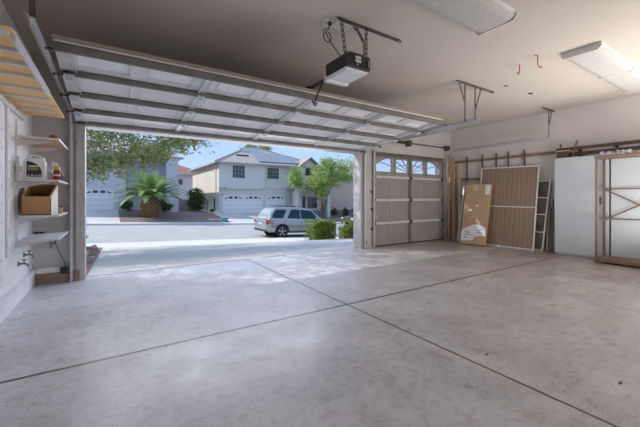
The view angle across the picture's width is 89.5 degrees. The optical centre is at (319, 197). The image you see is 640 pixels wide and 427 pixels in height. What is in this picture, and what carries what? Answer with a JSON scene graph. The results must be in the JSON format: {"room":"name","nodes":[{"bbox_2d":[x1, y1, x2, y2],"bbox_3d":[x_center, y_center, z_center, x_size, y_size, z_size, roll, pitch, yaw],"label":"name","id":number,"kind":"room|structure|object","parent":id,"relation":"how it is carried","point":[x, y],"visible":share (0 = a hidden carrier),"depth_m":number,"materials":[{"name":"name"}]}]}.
{"room":"garage","nodes":[
{"label":"garage","id":0,"kind":"room"},
{"bbox_2d":[0,0,31,297],"bbox_3d":[-1.879,-0.345,1.202,0.150,2.930,7.260,0,0,-33],"label":"wall","id":1,"kind":"structure","parent":0,"point":[13,273],"depth_m":3.34,"materials":[{"name":"white paint"}]},
{"bbox_2d":[0,100,2,288],"bbox_3d":[-2.877,-0.040,2.903,0.022,1.720,0.100,0,0,-33],"label":"wall strip","id":2,"kind":"object","parent":1,"relation":"attached to","point":[1,102],"visible":0.91,"depth_m":2.91,"materials":[{"name":"white paint"}]},
{"bbox_2d":[5,106,9,257],"bbox_3d":[-3.014,-0.160,3.115,0.022,1.480,0.065,0,0,-33],"label":"wall strip","id":3,"kind":"object","parent":1,"relation":"attached to","point":[7,109],"visible":0.91,"depth_m":3.09,"materials":[{"name":"white paint"}]},
{"bbox_2d":[15,119,17,248],"bbox_3d":[-3.216,-0.145,3.422,0.015,1.370,0.028,0,0,-33],"label":"shelf standard","id":4,"kind":"object","parent":1,"relation":"attached to","point":[16,120],"visible":1,"depth_m":3.41,"materials":[{"name":"white paint"}]},
{"bbox_2d":[18,135,68,152],"bbox_3d":[-3.237,-0.597,3.799,0.357,0.094,0.944,0,0,-33],"label":"wall shelf","id":5,"kind":"object","parent":4,"relation":"attached to","point":[39,144],"visible":1,"depth_m":3.59,"materials":[{"name":"white laminate"}]},
{"bbox_2d":[18,231,68,247],"bbox_3d":[-3.237,0.488,3.799,0.357,0.094,0.944,0,0,-33],"label":"wall shelf","id":6,"kind":"object","parent":4,"relation":"attached to","point":[32,239],"visible":0.84,"depth_m":3.53,"materials":[{"name":"white laminate"}]},
{"bbox_2d":[50,240,65,265],"bbox_3d":[-3.435,0.695,4.227,0.165,0.414,0.039,0,0,-33],"label":"wire","id":7,"kind":"object","parent":6,"relation":"hanging from","point":[54,242],"visible":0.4,"depth_m":4.21,"materials":[{"name":"grey metal"}]},
{"bbox_2d":[18,179,68,187],"bbox_3d":[-3.237,-0.147,3.799,0.357,0.094,0.944,0,0,-33],"label":"wall shelf","id":8,"kind":"object","parent":4,"relation":"attached to","point":[22,183],"visible":0.94,"depth_m":3.47,"materials":[{"name":"white laminate"}]},
{"bbox_2d":[23,154,46,179],"bbox_3d":[-3.091,-0.335,3.506,0.182,0.281,0.134,0,0,-33],"label":"jug","id":9,"kind":"object","parent":8,"relation":"on","point":[33,168],"visible":0.93,"depth_m":3.46,"materials":[{"name":"white plastic"}]},
{"bbox_2d":[48,162,57,179],"bbox_3d":[-3.082,-0.303,3.724,0.094,0.217,0.135,0,0,-33],"label":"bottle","id":10,"kind":"object","parent":8,"relation":"on","point":[51,167],"visible":0.67,"depth_m":3.68,"materials":[{"name":"white plastic"}]},
{"bbox_2d":[53,166,60,179],"bbox_3d":[-2.974,-0.279,3.650,0.067,0.169,0.067,0,0,-33],"label":"bottle","id":11,"kind":"object","parent":8,"relation":"on","point":[56,173],"visible":0.87,"depth_m":3.63,"materials":[{"name":"plastic"}]},
{"bbox_2d":[18,212,68,223],"bbox_3d":[-3.237,0.233,3.799,0.357,0.094,0.944,0,0,-33],"label":"wall shelf","id":12,"kind":"object","parent":4,"relation":"attached to","point":[22,218],"visible":0.77,"depth_m":3.46,"materials":[{"name":"white laminate"}]},
{"bbox_2d":[21,184,57,214],"bbox_3d":[-3.167,0.011,3.661,0.249,0.347,0.512,0,0,-33],"label":"open cardboard box","id":13,"kind":"object","parent":12,"relation":"on","point":[47,204],"visible":0.96,"depth_m":3.50,"materials":[{"name":"brown cardboard"}]},
{"bbox_2d":[0,269,35,323],"bbox_3d":[-1.749,1.018,1.167,0.030,0.205,7.060,0,0,-33],"label":"baseboard","id":14,"kind":"structure","parent":1,"relation":"attached to","point":[8,308],"depth_m":3.29,"materials":[{"name":"white paint"}]},
{"bbox_2d":[16,156,21,178],"bbox_3d":[-3.151,-0.315,3.380,0.040,0.239,0.060,0,0,-33],"label":"bracket","id":15,"kind":"object","parent":1,"relation":"attached to","point":[18,167],"visible":0.89,"depth_m":3.36,"materials":[{"name":"metal"}]},
{"bbox_2d":[17,259,28,266],"bbox_3d":[-3.238,0.715,3.527,0.093,0.086,0.052,0,0,-33],"label":"bib","id":16,"kind":"object","parent":1,"relation":"attached to","point":[19,263],"visible":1,"depth_m":3.52,"materials":[{"name":"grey metal"}]},
{"bbox_2d":[23,250,33,257],"bbox_3d":[-3.379,0.655,3.745,0.093,0.086,0.052,0,0,-33],"label":"bib","id":17,"kind":"object","parent":1,"relation":"attached to","point":[28,251],"visible":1,"depth_m":3.74,"materials":[{"name":"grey metal"}]},
{"bbox_2d":[28,130,29,235],"bbox_3d":[-3.553,-0.145,3.942,0.015,1.370,0.028,0,0,-33],"label":"shelf standard","id":18,"kind":"object","parent":1,"relation":"attached to","point":[28,130],"visible":0.36,"depth_m":3.93,"materials":[{"name":"white paint"}]},
{"bbox_2d":[0,25,63,120],"bbox_3d":[-2.577,-0.925,2.770,0.374,0.110,2.450,0,0,-33],"label":"platform","id":19,"kind":"object","parent":1,"relation":"attached to","point":[22,84],"visible":1,"depth_m":2.68,"materials":[{"name":"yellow wood"}]},
{"bbox_2d":[32,56,450,269],"bbox_3d":[-0.102,-0.345,6.556,8.650,2.930,0.200,0,0,-33],"label":"wall","id":20,"kind":"structure","parent":0,"point":[45,256],"depth_m":4.30,"materials":[{"name":"paint"}]},
{"bbox_2d":[22,12,73,281],"bbox_3d":[-2.643,-0.058,3.239,0.070,2.335,2.610,0,0,-33],"label":"door track","id":21,"kind":"object","parent":20,"relation":"attached to","point":[31,22],"visible":0.94,"depth_m":3.56,"materials":[{"name":"metal"}]},
{"bbox_2d":[60,266,68,273],"bbox_3d":[-3.350,0.945,4.235,0.095,0.080,0.070,0,0,-33],"label":"sensor","id":22,"kind":"object","parent":21,"relation":"attached to","point":[65,269],"visible":1,"depth_m":4.21,"materials":[{"name":"black plastic"}]},
{"bbox_2d":[45,34,446,152],"bbox_3d":[-0.609,-1.139,4.817,5.116,0.338,2.130,0,0,-33],"label":"door","id":23,"kind":"structure","parent":21,"relation":"attached to","point":[107,86],"depth_m":4.07,"materials":[{"name":"white metal"}]},
{"bbox_2d":[36,266,72,273],"bbox_3d":[-3.472,0.943,4.230,0.375,0.065,0.045,0,0,-33],"label":"trim","id":24,"kind":"structure","parent":20,"relation":"attached to","point":[50,269],"depth_m":4.18,"materials":[{"name":"white paint"}]},
{"bbox_2d":[35,270,79,284],"bbox_3d":[-3.453,1.048,4.251,0.460,0.145,0.030,0,0,-33],"label":"baseboard","id":25,"kind":"structure","parent":20,"relation":"attached to","point":[55,277],"depth_m":4.23,"materials":[{"name":"wood"}]},
{"bbox_2d":[75,119,363,279],"bbox_3d":[-1.228,0.010,5.833,5.085,2.220,0.250,0,0,-33],"label":"door frame","id":26,"kind":"structure","parent":20,"relation":"attached to","point":[80,129],"depth_m":4.71,"materials":[{"name":"paint"}]},
{"bbox_2d":[372,151,443,246],"bbox_3d":[2.180,0.035,8.044,2.520,2.170,0.240,0,0,-33],"label":"door frame","id":27,"kind":"structure","parent":20,"relation":"attached to","point":[384,153],"depth_m":8.34,"materials":[{"name":"white wood"}]},
{"bbox_2d":[375,154,442,246],"bbox_3d":[2.225,0.059,7.974,2.470,2.130,0.137,0,0,-33],"label":"door","id":28,"kind":"structure","parent":20,"relation":"in","point":[408,206],"depth_m":7.94,"materials":[{"name":"beige"}]},
{"bbox_2d":[372,128,456,247],"bbox_3d":[1.738,-0.062,6.371,0.070,2.345,2.110,0,0,-33],"label":"door track","id":29,"kind":"object","parent":20,"relation":"attached to","point":[451,129],"visible":0.66,"depth_m":7.19,"materials":[{"name":"metal"}]},
{"bbox_2d":[363,118,479,248],"bbox_3d":[1.678,-0.048,6.004,0.070,2.315,2.660,0,0,-33],"label":"door track","id":30,"kind":"object","parent":20,"relation":"attached to","point":[473,121],"visible":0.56,"depth_m":7.05,"materials":[{"name":"metal"}]},
{"bbox_2d":[393,140,449,150],"bbox_3d":[2.349,-1.310,7.930,2.560,0.140,0.154,0,0,-33],"label":"spring","id":31,"kind":"object","parent":20,"relation":"attached to","point":[408,143],"visible":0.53,"depth_m":7.82,"materials":[{"name":"metal"}]},
{"bbox_2d":[444,136,549,238],"bbox_3d":[4.013,-0.075,7.622,0.070,2.370,2.480,0,0,-33],"label":"door track","id":32,"kind":"object","parent":20,"relation":"attached to","point":[546,137],"visible":1,"depth_m":7.98,"materials":[{"name":"metal"}]},
{"bbox_2d":[0,239,639,426],"bbox_3d":[1.848,1.195,3.542,8.850,0.150,7.340,0,0,-33],"label":"floor","id":33,"kind":"structure","parent":0,"point":[398,335],"depth_m":2.41,"materials":[{"name":"concrete"}]},
{"bbox_2d":[448,153,450,239],"bbox_3d":[3.404,-0.036,8.509,0.053,2.291,0.225,0,0,28],"label":"leaning board","id":34,"kind":"object","parent":33,"relation":"on","point":[448,153],"visible":1,"depth_m":8.50,"materials":[{"name":"brown wood"}]},
{"bbox_2d":[451,156,454,239],"bbox_3d":[3.524,0.004,8.527,0.063,2.213,0.251,0,0,14],"label":"leaning board","id":35,"kind":"object","parent":33,"relation":"on","point":[452,157],"visible":1,"depth_m":8.51,"materials":[{"name":"wood"}]},
{"bbox_2d":[455,165,457,227],"bbox_3d":[3.635,0.124,8.521,0.049,1.973,0.252,0,0,4],"label":"leaning board","id":36,"kind":"object","parent":33,"relation":"on","point":[456,169],"visible":0.56,"depth_m":8.55,"materials":[{"name":"brown wood"}]},
{"bbox_2d":[458,179,460,240],"bbox_3d":[3.640,0.304,8.429,0.056,1.615,0.324,0,0,22],"label":"leaning board","id":37,"kind":"object","parent":33,"relation":"on","point":[459,199],"visible":0.6,"depth_m":8.45,"materials":[{"name":"wood"}]},
{"bbox_2d":[457,186,464,240],"bbox_3d":[3.639,0.404,8.321,0.381,1.414,0.052,0,0,-43],"label":"leaning board","id":38,"kind":"object","parent":33,"relation":"on","point":[463,191],"visible":1,"depth_m":8.31,"materials":[{"name":"white paint"}]},
{"bbox_2d":[460,184,491,245],"bbox_3d":[3.744,0.399,7.754,0.402,1.438,0.606,0,0,-43],"label":"cardboard box","id":39,"kind":"object","parent":33,"relation":"on","point":[475,219],"visible":1,"depth_m":7.71,"materials":[{"name":"brown cardboard"}]},
{"bbox_2d":[480,165,539,250],"bbox_3d":[4.245,0.195,7.373,0.262,1.845,1.290,0,0,-33],"label":"screen panel","id":40,"kind":"object","parent":33,"relation":"on","point":[514,195],"visible":0.74,"depth_m":7.25,"materials":[{"name":"brown"}]},
{"bbox_2d":[534,180,550,250],"bbox_3d":[4.566,0.367,7.033,0.203,1.499,0.751,0,0,-33],"label":"screen panel","id":41,"kind":"object","parent":33,"relation":"on","point":[544,186],"visible":0.39,"depth_m":6.84,"materials":[{"name":"white metal"}]},
{"bbox_2d":[546,202,549,251],"bbox_3d":[4.753,0.604,6.719,0.267,1.013,0.020,0,0,-45],"label":"rod","id":42,"kind":"object","parent":33,"relation":"on","point":[549,202],"visible":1,"depth_m":6.71,"materials":[{"name":"brown wood"}]},
{"bbox_2d":[549,207,551,251],"bbox_3d":[4.784,0.654,6.698,0.020,0.913,0.238,0,0,44],"label":"rod","id":43,"kind":"object","parent":33,"relation":"on","point":[551,207],"visible":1,"depth_m":6.69,"materials":[{"name":"grey metal"}]},
{"bbox_2d":[552,198,553,251],"bbox_3d":[4.816,0.554,6.677,0.021,1.112,0.210,0,0,42],"label":"rod","id":44,"kind":"object","parent":33,"relation":"on","point":[553,198],"visible":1,"depth_m":6.69,"materials":[{"name":"brown wood"}]},
{"bbox_2d":[554,210,554,251],"bbox_3d":[4.845,0.684,6.660,0.022,0.852,0.182,0,0,39],"label":"rod","id":45,"kind":"object","parent":33,"relation":"on","point":[554,210],"visible":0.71,"depth_m":6.65,"materials":[{"name":"grey metal"}]},
{"bbox_2d":[555,155,610,257],"bbox_3d":[5.056,0.167,6.189,0.382,1.904,0.838,0,0,-33],"label":"storage cabinet","id":46,"kind":"object","parent":33,"relation":"on","point":[574,176],"visible":0.7,"depth_m":6.11,"materials":[{"name":"grey laminate"}]},
{"bbox_2d":[556,150,570,157],"bbox_3d":[4.830,-0.859,6.406,0.140,0.143,0.200,0,0,-33],"label":"box","id":47,"kind":"object","parent":46,"relation":"on","point":[564,153],"visible":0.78,"depth_m":6.35,"materials":[{"name":"brown cardboard"}]},
{"bbox_2d":[571,140,577,156],"bbox_3d":[4.952,-0.949,6.282,0.113,0.328,0.028,0,0,16],"label":"stick","id":48,"kind":"object","parent":46,"relation":"on","point":[576,140],"visible":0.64,"depth_m":6.27,"materials":[{"name":"brown wood"}]},
{"bbox_2d":[594,152,639,266],"bbox_3d":[5.210,0.203,5.194,0.430,1.835,1.138,0,0,-33],"label":"wooden rack","id":49,"kind":"object","parent":33,"relation":"on","point":[604,258],"visible":1,"depth_m":5.55,"materials":[{"name":"brown wood"}]},
{"bbox_2d":[598,149,635,155],"bbox_3d":[5.021,-0.758,5.439,0.351,0.085,0.451,0,0,-33],"label":"plastic wrap","id":50,"kind":"object","parent":49,"relation":"on","point":[602,153],"visible":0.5,"depth_m":5.33,"materials":[{"name":"plastic"}]},
{"bbox_2d":[611,157,639,258],"bbox_3d":[5.554,0.167,5.442,0.358,1.904,0.903,0,0,-33],"label":"storage cabinet","id":51,"kind":"object","parent":33,"relation":"on","point":[625,172],"visible":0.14,"depth_m":5.56,"materials":[{"name":"grey laminate"}]},
{"bbox_2d":[1,0,639,130],"bbox_3d":[1.856,-1.885,3.529,8.950,0.150,7.410,0,0,-33],"label":"ceiling","id":52,"kind":"structure","parent":0,"point":[282,41],"depth_m":3.71,"materials":[{"name":"paint"}]},
{"bbox_2d":[29,0,35,17],"bbox_3d":[-1.853,-1.510,2.219,0.300,0.599,0.037,0,0,-33],"label":"hanger","id":53,"kind":"object","parent":52,"relation":"attached to","point":[32,3],"visible":1,"depth_m":2.16,"materials":[{"name":"metal"}]},
{"bbox_2d":[320,19,333,26],"bbox_3d":[0.071,-1.804,3.333,0.100,0.009,0.120,0,0,-33],"label":"outlet","id":54,"kind":"object","parent":52,"relation":"attached to","point":[325,22],"visible":0.94,"depth_m":3.32,"materials":[{"name":"white plastic"}]},
{"bbox_2d":[323,21,339,55],"bbox_3d":[0.117,-1.636,3.312,0.200,0.339,0.036,0,0,-23],"label":"power cord","id":55,"kind":"object","parent":54,"relation":"hanging from","point":[329,22],"visible":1,"depth_m":3.29,"materials":[{"name":"black plastic"}]},
{"bbox_2d":[330,16,400,55],"bbox_3d":[0.499,-1.629,3.536,0.904,0.360,0.205,0,0,-33],"label":"hanger","id":56,"kind":"object","parent":52,"relation":"attached to","point":[338,24],"visible":0.93,"depth_m":3.39,"materials":[{"name":"grey metal"}]},
{"bbox_2d":[305,51,369,105],"bbox_3d":[-0.382,-1.289,4.517,0.314,0.383,2.918,0,0,-33],"label":"garage door opener","id":57,"kind":"object","parent":56,"relation":"hanging from","point":[350,66],"visible":0.81,"depth_m":3.38,"materials":[{"name":"grey plastic"}]},
{"bbox_2d":[410,0,517,35],"bbox_3d":[0.757,-1.766,2.622,2.468,0.085,0.420,0,0,-33],"label":"ceiling light","id":58,"kind":"object","parent":52,"relation":"attached to","point":[481,17],"visible":1,"depth_m":3.03,"materials":[{"name":"white plastic"}]},
{"bbox_2d":[456,80,493,121],"bbox_3d":[2.533,-1.500,5.235,1.000,0.619,0.037,0,0,-33],"label":"hanger","id":59,"kind":"object","parent":52,"relation":"attached to","point":[459,81],"visible":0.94,"depth_m":5.15,"materials":[{"name":"grey metal"}]},
{"bbox_2d":[541,107,554,137],"bbox_3d":[4.651,-1.514,6.581,0.520,0.589,0.037,0,0,-33],"label":"hanger","id":60,"kind":"object","parent":52,"relation":"attached to","point":[541,107],"visible":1,"depth_m":6.57,"materials":[{"name":"grey metal"}]},
{"bbox_2d":[561,41,639,93],"bbox_3d":[4.174,-1.766,4.558,2.468,0.085,0.400,0,0,-33],"label":"ceiling light","id":61,"kind":"object","parent":52,"relation":"attached to","point":[597,58],"visible":1,"depth_m":4.22,"materials":[{"name":"white plastic"}]},
{"bbox_2d":[567,46,632,77],"bbox_3d":[3.661,-1.747,4.227,1.196,0.036,0.376,0,0,-33],"label":"diffuser","id":62,"kind":"object","parent":61,"relation":"attached to","point":[601,61],"depth_m":4.13,"materials":[{"name":"white plastic"}]},
{"bbox_2d":[603,69,639,92],"bbox_3d":[4.686,-1.747,4.889,1.196,0.036,0.376,0,0,-33],"label":"diffuser","id":63,"kind":"object","parent":61,"relation":"attached to","point":[629,82],"depth_m":4.77,"materials":[{"name":"white plastic"}]},
{"bbox_2d":[451,95,639,250],"bbox_3d":[5.509,-0.345,5.982,0.150,2.930,7.260,0,0,-33],"label":"wall","id":64,"kind":"structure","parent":0,"point":[617,120],"depth_m":6.87,"materials":[{"name":"paint"}]},
{"bbox_2d":[454,178,480,180],"bbox_3d":[4.017,-0.477,8.113,0.039,0.055,1.460,0,0,-33],"label":"wooden rail","id":65,"kind":"object","parent":64,"relation":"attached to","point":[463,179],"visible":0.2,"depth_m":8.31,"materials":[{"name":"brown wood"}]},
{"bbox_2d":[454,151,555,163],"bbox_3d":[4.256,-0.943,7.744,0.039,0.055,2.420,0,0,-33],"label":"wooden rail","id":66,"kind":"object","parent":64,"relation":"attached to","point":[552,152],"visible":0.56,"depth_m":7.46,"materials":[{"name":"brown wood"}]},
{"bbox_2d":[466,156,467,182],"bbox_3d":[3.810,-0.725,8.373,0.024,0.690,0.028,0,0,-33],"label":"strip","id":67,"kind":"object","parent":66,"relation":"attached to","point":[466,156],"visible":1,"depth_m":8.37,"materials":[{"name":"brown wood"}]},
{"bbox_2d":[507,152,508,166],"bbox_3d":[4.375,-0.725,7.499,0.024,0.690,0.028,0,0,-33],"label":"strip","id":68,"kind":"object","parent":66,"relation":"attached to","point":[507,152],"visible":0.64,"depth_m":7.49,"materials":[{"name":"grey metal"}]},
{"bbox_2d":[556,140,639,151],"bbox_3d":[5.430,-0.945,5.776,0.205,0.100,2.000,0,0,-33],"label":"board","id":69,"kind":"object","parent":64,"relation":"attached to","point":[616,144],"visible":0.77,"depth_m":5.93,"materials":[{"name":"brown wood"}]},
{"bbox_2d":[570,146,639,155],"bbox_3d":[5.501,-0.845,5.703,0.165,0.100,1.800,0,0,-33],"label":"board","id":70,"kind":"object","parent":64,"relation":"attached to","point":[581,153],"visible":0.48,"depth_m":5.96,"materials":[{"name":"brown wood"}]},
{"label":"outside","id":71,"kind":"structure","parent":0,"visible":0},
{"bbox_2d":[86,236,343,247],"bbox_3d":[-0.308,2.535,18.887,100.000,4.300,1.450,0,0,-33],"label":"sidewalk","id":72,"kind":"structure","parent":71,"point":[137,244],"depth_m":15.18,"materials":[{"name":"concrete"}]},
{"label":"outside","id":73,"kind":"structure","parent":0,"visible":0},
{"bbox_2d":[86,222,343,222],"bbox_3d":[-8.116,2.535,30.956,100.000,4.300,1.200,0,0,-33],"label":"sidewalk","id":74,"kind":"structure","parent":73,"point":[86,222],"depth_m":28.25,"materials":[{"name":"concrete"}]},
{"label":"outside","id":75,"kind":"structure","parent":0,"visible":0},
{"bbox_2d":[86,224,344,243],"bbox_3d":[-4.151,2.620,24.827,100.000,4.400,12.200,0,0,-33],"label":"street","id":76,"kind":"structure","parent":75,"point":[131,233],"depth_m":19.94,"materials":[{"name":"grey asphalt"}]},
{"bbox_2d":[86,225,128,225],"bbox_3d":[-7.559,2.670,30.096,100.000,4.300,0.350,0,0,-33],"label":"gutter","id":77,"kind":"object","parent":76,"relation":"on","point":[86,225],"visible":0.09,"depth_m":24.50,"materials":[{"name":"concrete"}]},
{"bbox_2d":[254,205,325,237],"bbox_3d":[-1.556,1.569,21.108,5.109,2.123,2.333,0,0,-33],"label":"car","id":78,"kind":"object","parent":76,"relation":"on","point":[279,221],"visible":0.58,"depth_m":19.81,"materials":[{"name":"paint"}]},
{"bbox_2d":[341,213,352,223],"bbox_3d":[4.643,2.074,33.779,4.806,1.954,2.201,0,0,-33],"label":"car","id":79,"kind":"object","parent":76,"relation":"on","point":[350,217],"visible":0.12,"depth_m":32.75,"materials":[{"name":"paint"}]},
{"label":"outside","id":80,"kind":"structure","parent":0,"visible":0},
{"bbox_2d":[88,237,297,243],"bbox_3d":[-0.770,2.545,19.600,100.000,4.300,0.250,0,0,-33],"label":"curb","id":81,"kind":"object","parent":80,"point":[287,237],"visible":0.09,"depth_m":16.02,"materials":[{"name":"concrete"}]},
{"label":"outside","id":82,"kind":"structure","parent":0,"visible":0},
{"bbox_2d":[86,223,344,224],"bbox_3d":[-7.723,2.540,30.348,100.000,4.300,0.250,0,0,-33],"label":"curb","id":83,"kind":"object","parent":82,"point":[86,223],"visible":0.13,"depth_m":27.17,"materials":[{"name":"concrete"}]},
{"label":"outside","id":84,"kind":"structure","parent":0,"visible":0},
{"bbox_2d":[86,239,352,276],"bbox_3d":[-2.294,1.870,11.002,8.700,1.502,9.632,0,0,-33],"label":"driveway","id":85,"kind":"structure","parent":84,"point":[114,260],"depth_m":7.69,"materials":[{"name":"concrete"}]},
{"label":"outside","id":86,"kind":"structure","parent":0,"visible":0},
{"bbox_2d":[86,210,119,221],"bbox_3d":[-21.105,1.675,28.389,5.800,1.258,8.600,0,0,-33],"label":"driveway","id":87,"kind":"structure","parent":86,"point":[91,215],"depth_m":28.47,"materials":[{"name":"concrete"}]},
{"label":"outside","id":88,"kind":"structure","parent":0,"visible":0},
{"bbox_2d":[213,213,258,221],"bbox_3d":[-6.185,2.406,37.268,10.700,1.379,7.300,0,0,-33],"label":"driveway","id":89,"kind":"structure","parent":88,"point":[233,217],"depth_m":35.63,"materials":[{"name":"concrete"}]},
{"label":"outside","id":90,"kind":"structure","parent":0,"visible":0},
{"bbox_3d":[-66.562,2.090,121.299,260.000,4.800,164.000,0,0,-33],"label":"ground","id":91,"kind":"structure","parent":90,"visible":0},
{"bbox_2d":[178,165,192,198],"bbox_3d":[-28.369,-1.830,59.040,13.700,8.900,11.240,0,0,-33],"label":"house","id":92,"kind":"structure","parent":91,"relation":"on","point":[185,178],"depth_m":56.29,"materials":[{"name":"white paint"}]},
{"bbox_2d":[243,144,257,147],"bbox_3d":[-13.898,-4.413,65.046,3.258,13.934,4.211,0,0,-33],"label":"palm","id":93,"kind":"object","parent":91,"relation":"on","point":[248,145],"visible":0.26,"depth_m":64.17,"materials":[{"name":"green plant"}]},
{"bbox_2d":[256,145,273,150],"bbox_3d":[-11.319,-4.356,66.416,3.660,14.080,3.632,0,0,4],"label":"palm","id":94,"kind":"object","parent":91,"relation":"on","point":[260,146],"visible":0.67,"depth_m":65.90,"materials":[{"name":"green plant"}]},
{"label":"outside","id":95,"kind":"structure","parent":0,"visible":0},
{"bbox_2d":[86,247,101,275],"bbox_3d":[-11.698,1.671,4.919,13.700,1.154,9.632,0,0,-33],"label":"gravel","id":96,"kind":"object","parent":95,"point":[88,266],"visible":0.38,"depth_m":6.45,"materials":[{"name":"gravel"}]},
{"bbox_2d":[86,255,91,263],"bbox_3d":[-4.571,1.220,6.217,0.292,0.250,0.233,0,0,-33],"label":"rock","id":97,"kind":"object","parent":96,"relation":"on","point":[88,259],"visible":0.16,"depth_m":6.21,"materials":[{"name":"stone"}]},
{"bbox_2d":[86,250,97,255],"bbox_3d":[-5.913,1.452,8.337,0.275,0.199,0.251,0,0,-8],"label":"rock","id":98,"kind":"object","parent":96,"relation":"on","point":[89,252],"visible":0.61,"depth_m":8.28,"materials":[{"name":"stone"}]},
{"bbox_2d":[86,246,98,251],"bbox_3d":[-6.781,1.571,9.579,0.350,0.273,0.281,0,0,-9],"label":"rock","id":99,"kind":"object","parent":96,"relation":"on","point":[95,248],"visible":0.43,"depth_m":9.54,"materials":[{"name":"stone"}]},
{"bbox_2d":[86,129,220,185],"bbox_3d":[-7.414,-2.662,7.726,10.608,8.778,8.355,0,0,-22],"label":"shade tree","id":100,"kind":"object","parent":96,"relation":"on","point":[141,153],"visible":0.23,"depth_m":8.66,"materials":[{"name":"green plant"}]},
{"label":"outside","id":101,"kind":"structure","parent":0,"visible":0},
{"bbox_2d":[297,238,352,240],"bbox_3d":[14.624,2.487,21.947,31.600,2.766,9.632,0,0,-33],"label":"gravel","id":102,"kind":"object","parent":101,"point":[346,238],"visible":0.07,"depth_m":15.09,"materials":[{"name":"gravel"}]},
{"bbox_2d":[302,219,336,239],"bbox_3d":[0.017,1.786,17.438,1.722,1.333,1.233,0,0,-33],"label":"hedge","id":103,"kind":"object","parent":102,"relation":"on","point":[318,230],"visible":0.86,"depth_m":17.11,"materials":[{"name":"green plant"}]},
{"bbox_2d":[338,220,352,238],"bbox_3d":[1.926,1.899,18.704,1.754,1.285,1.253,0,0,-33],"label":"hedge","id":104,"kind":"object","parent":102,"relation":"on","point":[346,231],"visible":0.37,"depth_m":18.24,"materials":[{"name":"green plant"}]},
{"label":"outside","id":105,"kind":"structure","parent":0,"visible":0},
{"bbox_2d":[118,210,228,221],"bbox_3d":[-19.304,1.978,39.321,9.100,1.361,25.000,0,0,-33],"label":"gravel","id":106,"kind":"object","parent":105,"point":[124,215],"visible":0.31,"depth_m":31.27,"materials":[{"name":"gravel"}]},
{"bbox_2d":[119,200,133,210],"bbox_3d":[-19.602,0.851,32.697,1.277,1.302,1.538,0,0,-6],"label":"shrub","id":107,"kind":"object","parent":106,"relation":"on","point":[128,204],"visible":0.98,"depth_m":32.61,"materials":[{"name":"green plant"}]},
{"bbox_2d":[86,136,183,211],"bbox_3d":[-25.747,-2.380,37.773,16.000,9.000,13.800,0,0,-33],"label":"house","id":108,"kind":"structure","parent":106,"relation":"on","point":[98,194],"depth_m":33.88,"materials":[{"name":"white paint"}]},
{"bbox_2d":[111,170,188,217],"bbox_3d":[-15.785,-0.319,30.354,6.637,4.480,6.662,0,0,41],"label":"palm tree","id":109,"kind":"object","parent":106,"relation":"on","point":[151,186],"visible":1,"depth_m":29.51,"materials":[{"name":"green plant"}]},
{"bbox_2d":[160,199,173,211],"bbox_3d":[-16.212,0.866,34.092,1.607,1.482,1.862,0,0,-33],"label":"shrub","id":110,"kind":"object","parent":106,"relation":"on","point":[165,206],"visible":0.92,"depth_m":33.97,"materials":[{"name":"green plant"}]},
{"bbox_2d":[178,199,204,210],"bbox_3d":[-16.880,1.170,41.603,4.050,1.900,0.200,0,0,-33],"label":"wall","id":111,"kind":"structure","parent":106,"relation":"on","point":[181,206],"depth_m":41.21,"materials":[{"name":"grey concrete"}]},
{"bbox_2d":[185,187,208,210],"bbox_3d":[-15.139,0.201,39.626,2.825,3.270,2.860,0,0,-16],"label":"shrub","id":112,"kind":"object","parent":106,"relation":"on","point":[196,199],"visible":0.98,"depth_m":39.22,"materials":[{"name":"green plant"}]},
{"bbox_2d":[220,218,228,221],"bbox_3d":[-9.344,2.150,31.472,0.700,0.360,0.700,0,0,-33],"label":"utility box","id":113,"kind":"object","parent":106,"relation":"on","point":[221,219],"visible":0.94,"depth_m":31.20,"materials":[{"name":"teal plastic"}]},
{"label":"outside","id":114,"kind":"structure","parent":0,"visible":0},
{"bbox_2d":[319,216,341,221],"bbox_3d":[3.828,3.199,54.285,24.600,1.882,25.000,0,0,-33],"label":"gravel","id":115,"kind":"object","parent":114,"point":[338,219],"visible":0.02,"depth_m":42.05,"materials":[{"name":"gravel"}]},
{"bbox_2d":[188,147,331,216],"bbox_3d":[-9.207,-1.905,46.901,15.648,10.450,17.640,0,0,-33],"label":"house","id":116,"kind":"structure","parent":115,"relation":"on","point":[247,179],"depth_m":40.89,"materials":[{"name":"white paint"}]},
{"bbox_2d":[286,153,352,218],"bbox_3d":[0.387,-1.474,41.567,11.415,8.453,4.433,0,0,-35],"label":"street tree","id":117,"kind":"object","parent":115,"relation":"on","point":[328,176],"visible":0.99,"depth_m":40.93,"materials":[{"name":"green plant"}]},
{"bbox_2d":[313,210,351,216],"bbox_3d":[7.976,2.730,49.346,21.000,1.980,0.200,0,0,-33],"label":"wall","id":118,"kind":"structure","parent":115,"relation":"on","point":[317,212],"depth_m":45.43,"materials":[{"name":"grey concrete"}]},
{"bbox_2d":[330,207,338,215],"bbox_3d":[1.903,1.949,44.124,1.292,1.364,1.160,0,0,-33],"label":"shrub","id":119,"kind":"object","parent":115,"relation":"on","point":[332,211],"visible":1,"depth_m":43.92,"materials":[{"name":"green plant"}]},
{"bbox_2d":[321,165,352,209],"bbox_3d":[3.557,-0.880,60.042,18.000,10.000,16.240,0,0,-33],"label":"house","id":120,"kind":"structure","parent":115,"relation":"on","point":[341,197],"depth_m":51.14,"materials":[{"name":"paint"}]},
{"bbox_2d":[342,207,348,215],"bbox_3d":[3.628,1.986,45.269,1.237,1.466,1.168,0,0,-33],"label":"shrub","id":121,"kind":"object","parent":115,"relation":"on","point":[345,210],"visible":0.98,"depth_m":45.13,"materials":[{"name":"green plant"}]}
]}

